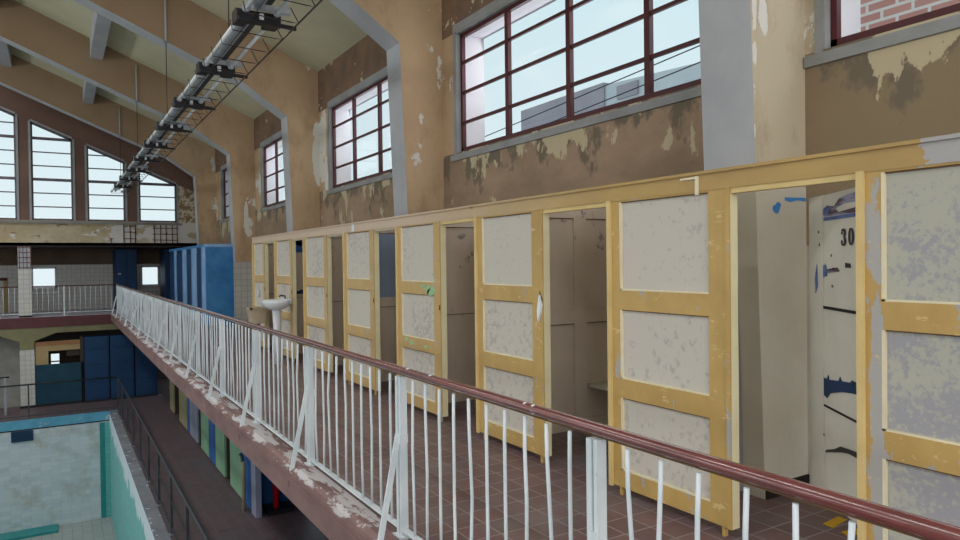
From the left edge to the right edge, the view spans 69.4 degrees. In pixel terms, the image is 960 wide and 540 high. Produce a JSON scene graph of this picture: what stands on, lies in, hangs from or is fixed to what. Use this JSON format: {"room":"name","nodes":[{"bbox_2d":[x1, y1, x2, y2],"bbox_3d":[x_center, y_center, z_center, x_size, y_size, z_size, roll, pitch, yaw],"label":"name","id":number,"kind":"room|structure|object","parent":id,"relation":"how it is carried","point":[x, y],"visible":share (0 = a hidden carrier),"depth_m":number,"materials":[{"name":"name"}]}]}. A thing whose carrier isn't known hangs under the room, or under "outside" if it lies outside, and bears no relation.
{"room":"indoor swimming pool","nodes":[
{"label":"indoor swimming pool","id":0,"kind":"room"},
{"bbox_2d":[0,337,20,407],"bbox_3d":[-15.340,3.248,21.736,1.540,2.230,0.060,-1,1,-31],"label":"wall panel","id":1,"kind":"object","parent":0,"point":[9,349],"depth_m":21.98,"materials":[{"name":"stone"}]},
{"bbox_2d":[0,421,110,533],"bbox_3d":[-15.487,6.210,18.665,9.790,3.090,0.175,-1,1,-31],"label":"wall","id":2,"kind":"structure","parent":0,"point":[61,476],"depth_m":20.42,"materials":[{"name":"tile"}]},
{"bbox_2d":[11,430,32,442],"bbox_3d":[-13.174,4.789,19.955,0.530,0.300,0.050,-1,1,-31],"label":"air vent","id":3,"kind":"object","parent":2,"relation":"in","point":[20,436],"visible":1,"depth_m":19.93,"materials":[{"name":"blue metal"}]},
{"bbox_2d":[0,410,114,432],"bbox_3d":[-15.419,4.533,18.701,10.000,0.280,0.170,-1,1,-31],"label":"trim","id":4,"kind":"structure","parent":2,"relation":"on","point":[65,420],"depth_m":20.39,"materials":[{"name":"blue tile"}]},
{"bbox_2d":[0,517,115,539],"bbox_3d":[-7.059,7.813,5.105,10.000,0.420,32.000,-1,1,-31],"label":"floor","id":5,"kind":"structure","parent":0,"point":[101,528],"depth_m":19.86,"materials":[{"name":"tile"}]},
{"bbox_2d":[0,249,167,387],"bbox_3d":[-18.547,1.775,23.544,16.080,5.210,0.300,-1,1,-31],"label":"wall","id":6,"kind":"structure","parent":0,"point":[73,266],"depth_m":25.56,"materials":[{"name":"tile"}]},
{"bbox_2d":[0,278,7,311],"bbox_3d":[-17.135,0.894,24.178,1.100,1.220,0.080,-1,1,-31],"label":"door","id":7,"kind":"structure","parent":6,"relation":"in","point":[5,290],"depth_m":24.42,"materials":[{"name":"wood"}]},
{"bbox_2d":[32,267,57,293],"bbox_3d":[-15.726,0.375,25.058,0.880,0.960,0.200,-1,1,-31],"label":"window","id":8,"kind":"structure","parent":6,"relation":"in","point":[32,267],"depth_m":25.03,"materials":[{"name":"white plastic"}]},
{"bbox_2d":[140,266,159,290],"bbox_3d":[-12.756,0.316,26.871,0.760,0.960,0.200,-1,1,-31],"label":"window","id":9,"kind":"structure","parent":6,"relation":"in","point":[142,284],"depth_m":26.82,"materials":[{"name":"white plastic"}]},
{"bbox_2d":[0,85,196,245],"bbox_3d":[-16.768,-3.980,20.440,16.080,6.532,0.400,-1,1,-31],"label":"wall","id":10,"kind":"structure","parent":0,"point":[26,108],"depth_m":22.55,"materials":[{"name":"paint"}]},
{"bbox_2d":[0,106,19,219],"bbox_3d":[-14.972,-3.459,21.363,1.250,3.843,0.140,-1,1,-31],"label":"window","id":11,"kind":"structure","parent":10,"relation":"in","point":[15,122],"depth_m":21.62,"materials":[{"name":"glass"}]},
{"bbox_2d":[28,119,75,220],"bbox_3d":[-13.671,-3.162,22.159,1.250,3.197,0.140,-1,1,-31],"label":"window","id":12,"kind":"structure","parent":10,"relation":"in","point":[31,122],"depth_m":22.11,"materials":[{"name":"metal"}]},
{"bbox_2d":[0,220,182,224],"bbox_3d":[-16.912,-1.457,20.096,15.390,0.080,0.060,-1,1,-31],"label":"trim","id":13,"kind":"structure","parent":10,"relation":"attached to","point":[1,221],"depth_m":22.54,"materials":[{"name":"paint"}]},
{"bbox_2d":[84,143,127,221],"bbox_3d":[-12.373,-2.863,22.952,1.220,2.547,0.140,-1,1,-31],"label":"window","id":14,"kind":"structure","parent":10,"relation":"in","point":[87,146],"depth_m":22.84,"materials":[{"name":"metal"}]},
{"bbox_2d":[123,225,136,243],"bbox_3d":[-11.734,-1.221,23.260,0.405,0.700,0.037,-1,1,-31],"label":"metal grille","id":15,"kind":"object","parent":10,"relation":"attached to","point":[135,226],"visible":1,"depth_m":23.27,"materials":[{"name":"brown metal"}]},
{"bbox_2d":[137,169,178,222],"bbox_3d":[-11.042,-2.567,23.766,1.290,1.901,0.140,-1,1,-31],"label":"window","id":16,"kind":"structure","parent":10,"relation":"in","point":[171,183],"depth_m":23.77,"materials":[{"name":"metal"}]},
{"bbox_2d":[152,225,177,244],"bbox_3d":[-10.810,-1.210,23.824,0.800,0.680,0.037,-1,1,-31],"label":"metal grille","id":17,"kind":"object","parent":10,"relation":"attached to","point":[160,228],"visible":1,"depth_m":23.84,"materials":[{"name":"brown metal"}]},
{"bbox_2d":[0,242,196,248],"bbox_3d":[-17.640,-0.762,21.975,16.080,0.120,3.900,-1,1,-31],"label":"ceiling","id":18,"kind":"structure","parent":0,"point":[4,245],"depth_m":23.47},
{"bbox_2d":[0,55,216,244],"bbox_3d":[-15.535,-2.789,18.458,16.120,8.692,0.420,-1,1,-31],"label":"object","id":19,"kind":"object","parent":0,"point":[192,156],"visible":0.74,"depth_m":21.09,"materials":[{"name":"paint"}]},
{"bbox_2d":[118,107,121,174],"bbox_3d":[-10.897,-3.769,21.002,0.080,2.312,0.060,-1,1,-31],"label":"rod","id":20,"kind":"object","parent":19,"relation":"hanging from","point":[119,107],"visible":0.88,"depth_m":20.99,"materials":[{"name":"black metal"}]},
{"bbox_2d":[0,0,255,261],"bbox_3d":[-12.842,-2.767,14.044,16.120,8.692,0.420,-1,1,-31],"label":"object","id":21,"kind":"object","parent":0,"point":[229,131],"visible":0.78,"depth_m":16.75,"materials":[{"name":"paint"}]},
{"bbox_2d":[135,65,138,153],"bbox_3d":[-8.204,-3.746,16.588,0.080,2.312,0.060,-1,1,-31],"label":"rod","id":22,"kind":"object","parent":21,"relation":"hanging from","point":[136,101],"visible":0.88,"depth_m":16.57,"materials":[{"name":"black metal"}]},
{"bbox_2d":[109,413,154,539],"bbox_3d":[-2.901,6.075,7.633,0.210,3.330,32.000,-1,1,-31],"label":"wall","id":23,"kind":"structure","parent":0,"point":[129,519],"depth_m":16.78,"materials":[{"name":"teal tile"}]},
{"bbox_2d":[109,410,170,539],"bbox_3d":[-2.898,4.390,7.568,0.215,0.040,31.900,-1,1,-31],"label":"trim","id":24,"kind":"structure","parent":23,"relation":"on","point":[158,528],"depth_m":13.96,"materials":[{"name":"concrete"}]},
{"bbox_2d":[0,378,328,539],"bbox_3d":[-8.497,4.610,7.491,17.140,0.300,37.600,-1,1,-31],"label":"floor","id":25,"kind":"structure","parent":0,"point":[217,506],"depth_m":14.33,"materials":[{"name":"tile"}]},
{"bbox_2d":[0,377,8,414],"bbox_3d":[-14.735,3.795,20.550,1.320,1.152,0.060,-1,1,-31],"label":"stair railing","id":26,"kind":"object","parent":25,"relation":"on","point":[5,395],"visible":1,"depth_m":20.81,"materials":[{"name":"metal"}]},
{"bbox_2d":[20,349,35,408],"bbox_3d":[-14.317,3.433,21.957,0.410,1.830,0.350,-1,1,-31],"label":"column","id":27,"kind":"structure","parent":25,"relation":"on","point":[27,357],"depth_m":21.81,"materials":[{"name":"tile"}]},
{"bbox_2d":[0,376,117,418],"bbox_3d":[-15.697,3.889,18.698,10.545,1.034,0.048,-1,1,-31],"label":"railing","id":28,"kind":"object","parent":25,"relation":"on","point":[27,385],"visible":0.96,"depth_m":20.48,"materials":[{"name":"metal"}]},
{"bbox_2d":[35,336,83,406],"bbox_3d":[-13.555,3.258,22.392,1.330,2.150,0.280,-1,1,-31],"label":"booth","id":29,"kind":"object","parent":25,"relation":"on","point":[52,394],"visible":0.99,"depth_m":22.25,"materials":[{"name":"teal paint"}]},
{"bbox_2d":[66,349,78,355],"bbox_3d":[-13.251,2.687,22.575,0.360,0.180,0.120,-1,1,-31],"label":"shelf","id":30,"kind":"object","parent":29,"relation":"attached to","point":[70,352],"depth_m":22.52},
{"bbox_2d":[84,335,109,402],"bbox_3d":[-12.670,3.250,22.929,0.700,2.130,0.485,-1,1,-31],"label":"tall cabinet","id":31,"kind":"object","parent":25,"relation":"on","point":[96,348],"visible":1,"depth_m":22.74,"materials":[{"name":"blue metal"}]},
{"bbox_2d":[109,334,134,399],"bbox_3d":[-12.039,3.238,23.314,0.700,2.130,0.485,-1,1,-31],"label":"tall cabinet","id":32,"kind":"object","parent":25,"relation":"on","point":[121,348],"visible":0.9,"depth_m":23.12,"materials":[{"name":"blue metal"}]},
{"bbox_2d":[134,344,157,397],"bbox_3d":[-11.424,3.225,23.689,0.660,2.130,0.485,-1,1,-31],"label":"tall cabinet","id":33,"kind":"object","parent":25,"relation":"on","point":[145,370],"visible":0.6,"depth_m":23.48,"materials":[{"name":"blue metal"}]},
{"bbox_2d":[117,377,208,539],"bbox_3d":[-4.897,3.853,11.119,0.100,1.034,24.050,-1,1,-31],"label":"railing","id":34,"kind":"object","parent":25,"relation":"on","point":[159,455],"visible":1,"depth_m":12.83,"materials":[{"name":"metal"}]},
{"bbox_2d":[239,453,245,511],"bbox_3d":[-4.298,3.839,12.548,0.067,1.010,0.235,-1,1,-31],"label":"drain pipe","id":35,"kind":"object","parent":25,"relation":"on","point":[243,481],"visible":1,"depth_m":12.46,"materials":[{"name":"metal"}]},
{"bbox_2d":[263,484,290,515],"bbox_3d":[-3.686,3.027,12.498,0.380,2.620,0.450,-1,1,-31],"label":"post","id":36,"kind":"object","parent":25,"relation":"on","point":[277,507],"visible":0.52,"depth_m":12.43,"materials":[{"name":"paint"}]},
{"bbox_2d":[10,0,367,147],"bbox_3d":[-7.930,-5.240,5.912,17.000,3.396,34.400,-1,1,-31],"label":"ceiling","id":37,"kind":"structure","parent":0,"point":[326,33],"depth_m":14.88,"materials":[{"name":"beige paint"}]},
{"bbox_2d":[0,40,11,66],"bbox_3d":[-5.326,-5.907,6.384,0.260,0.470,30.800,-1,1,-31],"label":"beam","id":38,"kind":"structure","parent":37,"relation":"attached to","point":[5,51],"depth_m":18.64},
{"bbox_2d":[83,11,110,103],"bbox_3d":[-3.617,-5.111,7.431,0.260,0.480,30.800,-1,1,-31],"label":"beam","id":39,"kind":"structure","parent":37,"relation":"attached to","point":[100,27],"depth_m":15.10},
{"bbox_2d":[73,0,319,231],"bbox_3d":[-10.144,-2.744,9.623,16.120,8.692,0.420,-1,1,-31],"label":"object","id":40,"kind":"object","parent":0,"point":[286,87],"visible":0.74,"depth_m":13.15,"materials":[{"name":"paint"}]},
{"bbox_2d":[163,0,168,109],"bbox_3d":[-5.506,-3.723,12.167,0.080,2.312,0.060,-1,1,-31],"label":"rod","id":41,"kind":"object","parent":40,"relation":"hanging from","point":[165,13],"visible":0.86,"depth_m":12.15,"materials":[{"name":"black metal"}]},
{"bbox_2d":[175,385,288,504],"bbox_3d":[-1.560,3.033,9.607,1.360,2.630,34.000,-1,1,-31],"label":"wall","id":42,"kind":"structure","parent":0,"point":[266,484],"depth_m":12.99,"materials":[{"name":"paint"}]},
{"bbox_2d":[0,324,118,350],"bbox_3d":[-16.684,2.220,20.506,16.080,0.690,0.330,-1,1,-31],"label":"trim","id":43,"kind":"structure","parent":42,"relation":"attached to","point":[26,337],"depth_m":21.93,"materials":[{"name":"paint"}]},
{"bbox_2d":[170,380,174,412],"bbox_3d":[-9.350,3.059,21.021,0.052,2.420,0.760,-1,1,-31],"label":"door","id":44,"kind":"structure","parent":42,"relation":"in","point":[172,385],"depth_m":20.84,"materials":[{"name":"wood"}]},
{"bbox_2d":[179,389,187,429],"bbox_3d":[-8.191,3.068,19.121,0.052,2.420,1.410,-1,1,-31],"label":"door","id":45,"kind":"structure","parent":42,"relation":"in","point":[182,397],"depth_m":19.07,"materials":[{"name":"wood"}]},
{"bbox_2d":[187,397,189,432],"bbox_3d":[-7.709,3.073,18.332,0.052,2.420,0.360,-1,1,-31],"label":"door","id":46,"kind":"structure","parent":42,"relation":"in","point":[188,406],"depth_m":18.32,"materials":[{"name":"wood"}]},
{"bbox_2d":[189,399,198,442],"bbox_3d":[-7.292,3.076,17.649,0.052,2.420,1.160,-1,1,-31],"label":"door","id":47,"kind":"structure","parent":42,"relation":"in","point":[194,410],"depth_m":17.52,"materials":[{"name":"wood"}]},
{"bbox_2d":[201,411,208,456],"bbox_3d":[-6.472,3.083,16.304,0.052,2.420,1.010,-1,1,-31],"label":"door","id":48,"kind":"structure","parent":42,"relation":"in","point":[204,419],"depth_m":16.25,"materials":[{"name":"wood"}]},
{"bbox_2d":[209,419,215,465],"bbox_3d":[-6.003,3.087,15.536,0.052,2.420,0.710,-1,1,-31],"label":"door","id":49,"kind":"structure","parent":42,"relation":"in","point":[212,452],"depth_m":15.51,"materials":[{"name":"wood"}]},
{"bbox_2d":[215,425,226,476],"bbox_3d":[-5.547,3.091,14.789,0.052,2.420,0.960,-1,1,-31],"label":"door","id":50,"kind":"structure","parent":42,"relation":"in","point":[220,438],"depth_m":14.69,"materials":[{"name":"wood"}]},
{"bbox_2d":[230,441,241,497],"bbox_3d":[-4.753,3.098,13.488,0.052,2.420,1.010,-1,1,-31],"label":"door","id":51,"kind":"structure","parent":42,"relation":"in","point":[235,461],"depth_m":13.48,"materials":[{"name":"wood"}]},
{"bbox_2d":[242,453,251,510],"bbox_3d":[-4.284,3.102,12.719,0.052,2.420,0.710,-1,1,-31],"label":"door","id":52,"kind":"structure","parent":42,"relation":"in","point":[247,461],"depth_m":12.59,"materials":[{"name":"metal"}]},
{"bbox_2d":[251,462,261,517],"bbox_3d":[-3.975,3.029,12.280,0.100,2.630,0.320,-1,1,-31],"label":"trim","id":53,"kind":"structure","parent":42,"relation":"attached to","point":[256,496],"depth_m":12.17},
{"bbox_2d":[202,0,296,81],"bbox_3d":[-2.534,-2.424,7.508,0.565,0.267,2.040,-1,1,-31],"label":"fitting","id":54,"kind":"object","parent":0,"point":[243,23],"visible":0.99,"depth_m":7.12,"materials":[{"name":"black metal"}]},
{"bbox_2d":[177,56,247,112],"bbox_3d":[-3.607,-2.434,9.267,0.565,0.267,2.040,-1,1,-31],"label":"fitting","id":55,"kind":"object","parent":54,"relation":"attached to","point":[203,75],"visible":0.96,"depth_m":8.89,"materials":[{"name":"black metal"}]},
{"bbox_2d":[159,93,214,135],"bbox_3d":[-4.680,-2.443,11.025,0.565,0.267,2.040,-1,1,-31],"label":"fitting","id":56,"kind":"object","parent":55,"relation":"attached to","point":[177,109],"visible":0.9,"depth_m":10.65,"materials":[{"name":"black metal"}]},
{"bbox_2d":[145,119,192,150],"bbox_3d":[-5.753,-2.452,12.784,0.565,0.267,2.040,-1,1,-31],"label":"fitting","id":57,"kind":"object","parent":56,"relation":"attached to","point":[158,134],"visible":0.95,"depth_m":12.35,"materials":[{"name":"black metal"}]},
{"bbox_2d":[135,138,174,161],"bbox_3d":[-6.826,-2.461,14.542,0.565,0.267,2.040,-1,1,-31],"label":"fitting","id":58,"kind":"object","parent":57,"relation":"attached to","point":[146,150],"visible":0.91,"depth_m":14.08,"materials":[{"name":"black metal"}]},
{"bbox_2d":[127,154,161,172],"bbox_3d":[-7.899,-2.470,16.301,0.565,0.267,2.040,-1,1,-31],"label":"fitting","id":59,"kind":"object","parent":58,"relation":"attached to","point":[135,162],"visible":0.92,"depth_m":15.81,"materials":[{"name":"black metal"}]},
{"bbox_2d":[121,164,149,180],"bbox_3d":[-8.972,-2.479,18.059,0.565,0.267,2.040,-1,1,-31],"label":"fitting","id":60,"kind":"object","parent":59,"relation":"attached to","point":[127,173],"visible":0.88,"depth_m":17.51,"materials":[{"name":"black metal"}]},
{"bbox_2d":[115,175,142,188],"bbox_3d":[-10.045,-2.488,19.817,0.565,0.267,2.040,-1,1,-31],"label":"fitting","id":61,"kind":"object","parent":60,"relation":"attached to","point":[129,178],"visible":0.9,"depth_m":19.16,"materials":[{"name":"black metal"}]},
{"bbox_2d":[110,182,135,194],"bbox_3d":[-11.118,-2.498,21.576,0.565,0.267,2.040,-1,1,-31],"label":"fitting","id":62,"kind":"object","parent":61,"relation":"attached to","point":[116,188],"visible":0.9,"depth_m":20.91,"materials":[{"name":"black metal"}]},
{"bbox_2d":[242,0,322,32],"bbox_3d":[-1.461,-2.415,5.750,0.565,0.267,2.040,-1,1,-31],"label":"fitting","id":63,"kind":"object","parent":54,"relation":"attached to","point":[258,4],"visible":1,"depth_m":6.44,"materials":[{"name":"black metal"}]},
{"bbox_2d":[242,3,250,11],"bbox_3d":[-2.178,-2.446,6.466,0.072,0.068,0.050,-1,1,-31],"label":"socket","id":64,"kind":"object","parent":63,"relation":"attached to","point":[244,8],"depth_m":6.44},
{"bbox_2d":[273,9,281,17],"bbox_3d":[-1.931,-2.451,6.617,0.072,0.068,0.050,-1,1,-31],"label":"socket","id":65,"kind":"object","parent":63,"relation":"attached to","point":[276,14],"depth_m":6.59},
{"bbox_2d":[329,0,443,215],"bbox_3d":[-7.477,-2.721,5.252,16.120,8.692,0.420,-1,1,-31],"label":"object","id":66,"kind":"object","parent":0,"point":[409,31],"visible":0.64,"depth_m":9.09,"materials":[{"name":"paint"}]},
{"bbox_2d":[228,0,229,27],"bbox_3d":[-2.839,-3.701,7.796,0.080,2.312,0.060,-1,1,-31],"label":"rod","id":67,"kind":"object","parent":66,"relation":"hanging from","point":[228,0],"visible":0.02,"depth_m":7.80,"materials":[{"name":"black metal"}]},
{"bbox_2d":[0,306,856,539],"bbox_3d":[-8.738,1.774,7.505,16.840,0.336,37.900,-1,1,-31],"label":"floor","id":68,"kind":"structure","parent":0,"point":[771,519],"depth_m":5.22,"materials":[{"name":"tile"}]},
{"bbox_2d":[17,246,32,317],"bbox_3d":[-14.386,0.369,21.930,0.350,2.260,0.398,-1,1,-31],"label":"column","id":69,"kind":"structure","parent":68,"relation":"on","point":[24,252],"depth_m":21.77,"materials":[{"name":"tile"}]},
{"bbox_2d":[0,284,114,315],"bbox_3d":[-16.271,1.046,20.606,9.650,0.985,0.050,-1,1,-31],"label":"gallery railing","id":70,"kind":"object","parent":68,"relation":"on","point":[100,284],"visible":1,"depth_m":22.33,"materials":[{"name":"white metal"}]},
{"bbox_2d":[113,249,136,309],"bbox_3d":[-13.131,0.336,25.643,0.680,2.200,1.545,-1,1,-31],"label":"cabin","id":71,"kind":"object","parent":68,"relation":"on","point":[124,260],"visible":0.75,"depth_m":25.03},
{"bbox_2d":[160,249,173,307],"bbox_3d":[-11.624,0.306,26.571,0.980,2.200,1.530,-1,1,-31],"label":"cabin","id":72,"kind":"object","parent":68,"relation":"on","point":[164,253],"visible":0.25,"depth_m":25.74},
{"bbox_2d":[169,249,176,310],"bbox_3d":[-9.740,0.369,22.901,0.748,2.120,1.560,-1,1,-31],"label":"cabin","id":73,"kind":"object","parent":68,"relation":"on","point":[173,258],"visible":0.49,"depth_m":22.65,"materials":[{"name":"paint"}]},
{"bbox_2d":[176,247,186,313],"bbox_3d":[-8.815,0.377,21.386,0.748,2.120,1.990,-1,1,-31],"label":"cabin","id":74,"kind":"object","parent":68,"relation":"on","point":[181,252],"visible":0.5,"depth_m":21.12,"materials":[{"name":"paint"}]},
{"bbox_2d":[186,246,196,319],"bbox_3d":[-7.851,0.385,19.806,0.748,2.120,1.710,-1,1,-31],"label":"cabin","id":75,"kind":"object","parent":68,"relation":"on","point":[192,250],"visible":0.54,"depth_m":19.50,"materials":[{"name":"paint"}]},
{"bbox_2d":[196,244,234,325],"bbox_3d":[-7.036,0.387,18.477,0.780,2.130,1.410,-1,1,-31],"label":"cabin","id":76,"kind":"object","parent":68,"relation":"on","point":[215,264],"visible":0.72,"depth_m":17.91,"materials":[{"name":"paint"}]},
{"bbox_2d":[245,306,266,331],"bbox_3d":[-3.975,1.077,12.370,0.320,0.830,0.390,-1,1,-31],"label":"basin","id":77,"kind":"object","parent":68,"relation":"on","point":[257,315],"visible":0.63,"depth_m":12.23,"materials":[{"name":"beige ceramic"}]},
{"bbox_2d":[110,313,407,539],"bbox_3d":[-5.521,1.611,12.162,0.213,0.245,25.500,-1,1,-31],"label":"balcony edge","id":78,"kind":"structure","parent":68,"relation":"attached to","point":[338,515],"depth_m":5.71,"materials":[{"name":"brown paint"}]},
{"bbox_2d":[111,284,959,539],"bbox_3d":[-5.492,1.080,12.148,0.250,1.127,25.581,-1,1,-31],"label":"balcony railing","id":79,"kind":"object","parent":78,"relation":"on","point":[913,525],"visible":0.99,"depth_m":3.93,"materials":[{"name":"metal"}]},
{"bbox_2d":[251,236,274,350],"bbox_3d":[-3.650,0.420,13.350,1.222,2.110,0.910,-1,1,-31],"label":"cabin","id":80,"kind":"object","parent":68,"relation":"on","point":[262,253],"visible":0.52,"depth_m":13.14,"materials":[{"name":"paint"}]},
{"bbox_2d":[260,295,291,363],"bbox_3d":[-3.260,0.948,11.078,0.428,1.104,0.592,-1,1,-31],"label":"washbasin","id":81,"kind":"object","parent":68,"relation":"on","point":[276,305],"visible":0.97,"depth_m":11.02,"materials":[{"name":"ceramic"}]},
{"bbox_2d":[263,232,303,361],"bbox_3d":[-2.965,0.426,12.227,1.222,2.110,1.720,-1,1,-31],"label":"cabin","id":82,"kind":"object","parent":68,"relation":"on","point":[288,254],"visible":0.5,"depth_m":11.70,"materials":[{"name":"paint"}]},
{"bbox_2d":[290,227,343,371],"bbox_3d":[-2.075,0.434,10.768,1.222,2.110,1.700,-1,1,-31],"label":"cabin","id":83,"kind":"object","parent":68,"relation":"on","point":[322,254],"visible":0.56,"depth_m":10.33,"materials":[{"name":"paint"}]},
{"bbox_2d":[325,220,396,394],"bbox_3d":[-1.192,0.441,9.321,1.222,2.110,1.690,-1,1,-31],"label":"cabin","id":84,"kind":"object","parent":68,"relation":"on","point":[369,271],"visible":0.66,"depth_m":8.89,"materials":[{"name":"paint"}]},
{"bbox_2d":[372,210,475,421],"bbox_3d":[-0.315,0.449,7.884,1.222,2.110,1.675,-1,1,-31],"label":"cabin","id":85,"kind":"object","parent":68,"relation":"on","point":[434,262],"visible":0.75,"depth_m":7.51,"materials":[{"name":"paint"}]},
{"bbox_2d":[438,195,607,462],"bbox_3d":[0.559,0.456,6.444,1.230,2.110,1.695,-1,1,-31],"label":"cabin","id":86,"kind":"object","parent":68,"relation":"on","point":[540,279],"visible":0.76,"depth_m":6.13,"materials":[{"name":"paint"}]},
{"bbox_2d":[540,167,739,536],"bbox_3d":[1.240,0.468,4.836,0.702,2.110,1.760,-1,1,-31],"label":"cabin","id":87,"kind":"object","parent":68,"relation":"on","point":[672,251],"visible":0.94,"depth_m":4.29,"materials":[{"name":"paint"}]},
{"bbox_2d":[680,176,698,194],"bbox_3d":[1.249,-0.498,4.137,0.010,0.110,0.135,-1,1,-31],"label":"clip","id":88,"kind":"object","parent":87,"relation":"attached to","point":[696,178],"visible":1,"depth_m":4.08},
{"bbox_2d":[823,516,846,527],"bbox_3d":[2.143,1.519,4.180,0.208,0.002,0.069,-1,1,-37],"label":"tape","id":89,"kind":"object","parent":68,"relation":"on","point":[834,522],"visible":1,"depth_m":4.17,"materials":[{"name":"yellow plastic"}]},
{"bbox_2d":[727,133,959,539],"bbox_3d":[2.272,0.485,2.560,0.092,2.110,3.200,-1,1,-31],"label":"cabin","id":90,"kind":"object","parent":68,"relation":"on","point":[907,193],"visible":0.96,"depth_m":3.12,"materials":[{"name":"paint"}]},
{"bbox_2d":[809,188,856,523],"bbox_3d":[1.870,0.418,3.658,0.045,1.645,0.645,-1,1,6],"label":"door leaf","id":91,"kind":"structure","parent":90,"relation":"attached to","point":[832,216],"depth_m":3.64,"materials":[{"name":"paint"}]},
{"bbox_2d":[841,528,856,535],"bbox_3d":[2.163,1.521,4.022,0.142,0.002,0.062,-1,1,-23],"label":"tape","id":92,"kind":"object","parent":68,"relation":"on","point":[846,531],"visible":0.36,"depth_m":4.02,"materials":[{"name":"yellow plastic"}]},
{"bbox_2d":[215,0,959,483],"bbox_3d":[-1.760,-1.443,11.747,0.400,5.830,37.900,-1,1,-31],"label":"wall","id":93,"kind":"structure","parent":0,"point":[910,90],"depth_m":6.21,"materials":[{"name":"paint"}]},
{"bbox_2d":[220,163,255,222],"bbox_3d":[-6.830,-2.345,20.017,0.450,1.750,4.430,-1,1,-31],"label":"window","id":94,"kind":"structure","parent":93,"relation":"in","point":[223,169],"depth_m":21.70,"materials":[{"name":"paint"}]},
{"bbox_2d":[234,262,252,325],"bbox_3d":[-6.067,0.617,17.943,0.570,1.660,0.012,-1,1,-31],"label":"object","id":95,"kind":"structure","parent":93,"relation":"attached to","point":[242,271],"depth_m":17.90,"materials":[{"name":"tile"}]},
{"bbox_2d":[260,130,285,212],"bbox_3d":[-4.241,-2.324,15.775,0.450,1.750,4.430,-1,1,-31],"label":"window","id":96,"kind":"structure","parent":93,"relation":"in","point":[269,155],"depth_m":17.45,"materials":[{"name":"paint"}]},
{"bbox_2d":[326,66,392,194],"bbox_3d":[-1.595,-2.301,11.439,0.450,1.750,4.430,-1,1,-31],"label":"window","id":97,"kind":"structure","parent":93,"relation":"in","point":[339,107],"depth_m":12.44,"materials":[{"name":"glass"}]},
{"bbox_2d":[450,0,701,161],"bbox_3d":[0.947,-2.279,7.273,0.450,1.750,4.430,-1,1,-31],"label":"window","id":98,"kind":"structure","parent":93,"relation":"in","point":[469,34],"depth_m":7.93,"materials":[{"name":"paint"}]},
{"bbox_2d":[737,187,807,498],"bbox_3d":[1.999,0.475,4.747,0.541,2.080,0.163,-1,1,-31],"label":"wall panel","id":99,"kind":"object","parent":93,"relation":"attached to","point":[772,258],"depth_m":4.66,"materials":[{"name":"paint"}]},
{"bbox_2d":[773,202,780,213],"bbox_3d":[1.985,-0.414,4.635,0.088,0.080,0.002,-1,1,-31],"label":"paint","id":100,"kind":"object","parent":93,"relation":"attached to","point":[776,208],"visible":1,"depth_m":4.64,"materials":[{"name":"blue paint"}]},
{"bbox_2d":[765,474,809,499],"bbox_3d":[2.090,1.470,4.707,0.460,0.090,0.015,-1,1,-31],"label":"baseboard","id":101,"kind":"structure","parent":93,"relation":"attached to","point":[805,478],"depth_m":4.74,"materials":[{"name":"black"}]},
{"bbox_2d":[785,197,805,201],"bbox_3d":[2.155,-0.479,4.738,0.230,0.035,0.002,-1,1,-31],"label":"paint","id":102,"kind":"object","parent":93,"relation":"attached to","point":[788,199],"visible":1,"depth_m":4.72,"materials":[{"name":"blue paint"}]},
{"bbox_2d":[804,0,959,68],"bbox_3d":[3.562,-2.257,2.988,0.450,1.750,4.430,-1,1,-31],"label":"window","id":103,"kind":"structure","parent":93,"relation":"in","point":[836,22],"depth_m":4.57,"materials":[{"name":"paint"}]},
{"bbox_2d":[698,0,805,490],"bbox_3d":[-4.742,-2.698,0.771,16.120,8.692,0.420,-1,1,-31],"label":"pillar","id":104,"kind":"structure","parent":0,"point":[752,52],"depth_m":4.67,"materials":[{"name":"paint"}]},
{"label":"outside","id":105,"kind":"structure","parent":0,"visible":0},
{"bbox_3d":[37.752,3.547,58.200,115.060,0.300,180.000,-1,1,-31],"label":"ground","id":106,"kind":"structure","parent":105,"visible":0},
{"bbox_2d":[521,63,700,130],"bbox_3d":[16.461,-6.230,61.148,12.000,19.700,27.300,-1,1,-31],"label":"apartment block","id":107,"kind":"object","parent":106,"relation":"on","point":[692,73],"visible":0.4,"depth_m":59.12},
{"bbox_2d":[860,0,959,31],"bbox_3d":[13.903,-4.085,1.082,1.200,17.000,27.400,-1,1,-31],"label":"brick building","id":108,"kind":"structure","parent":106,"relation":"on","point":[874,13],"depth_m":11.60,"materials":[{"name":"red brick"}]},
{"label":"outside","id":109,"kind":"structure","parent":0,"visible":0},
{"bbox_2d":[485,45,699,136],"bbox_3d":[1.980,-3.851,15.832,0.024,2.271,35.001,-1,1,-31],"label":"overhead cable","id":110,"kind":"object","parent":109,"point":[698,45],"visible":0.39,"depth_m":14.75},
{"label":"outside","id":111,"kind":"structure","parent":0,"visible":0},
{"bbox_2d":[552,62,699,121],"bbox_3d":[1.984,-3.526,15.836,0.024,2.321,35.001,-1,1,-31],"label":"overhead cable","id":112,"kind":"object","parent":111,"point":[697,62],"visible":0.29,"depth_m":14.06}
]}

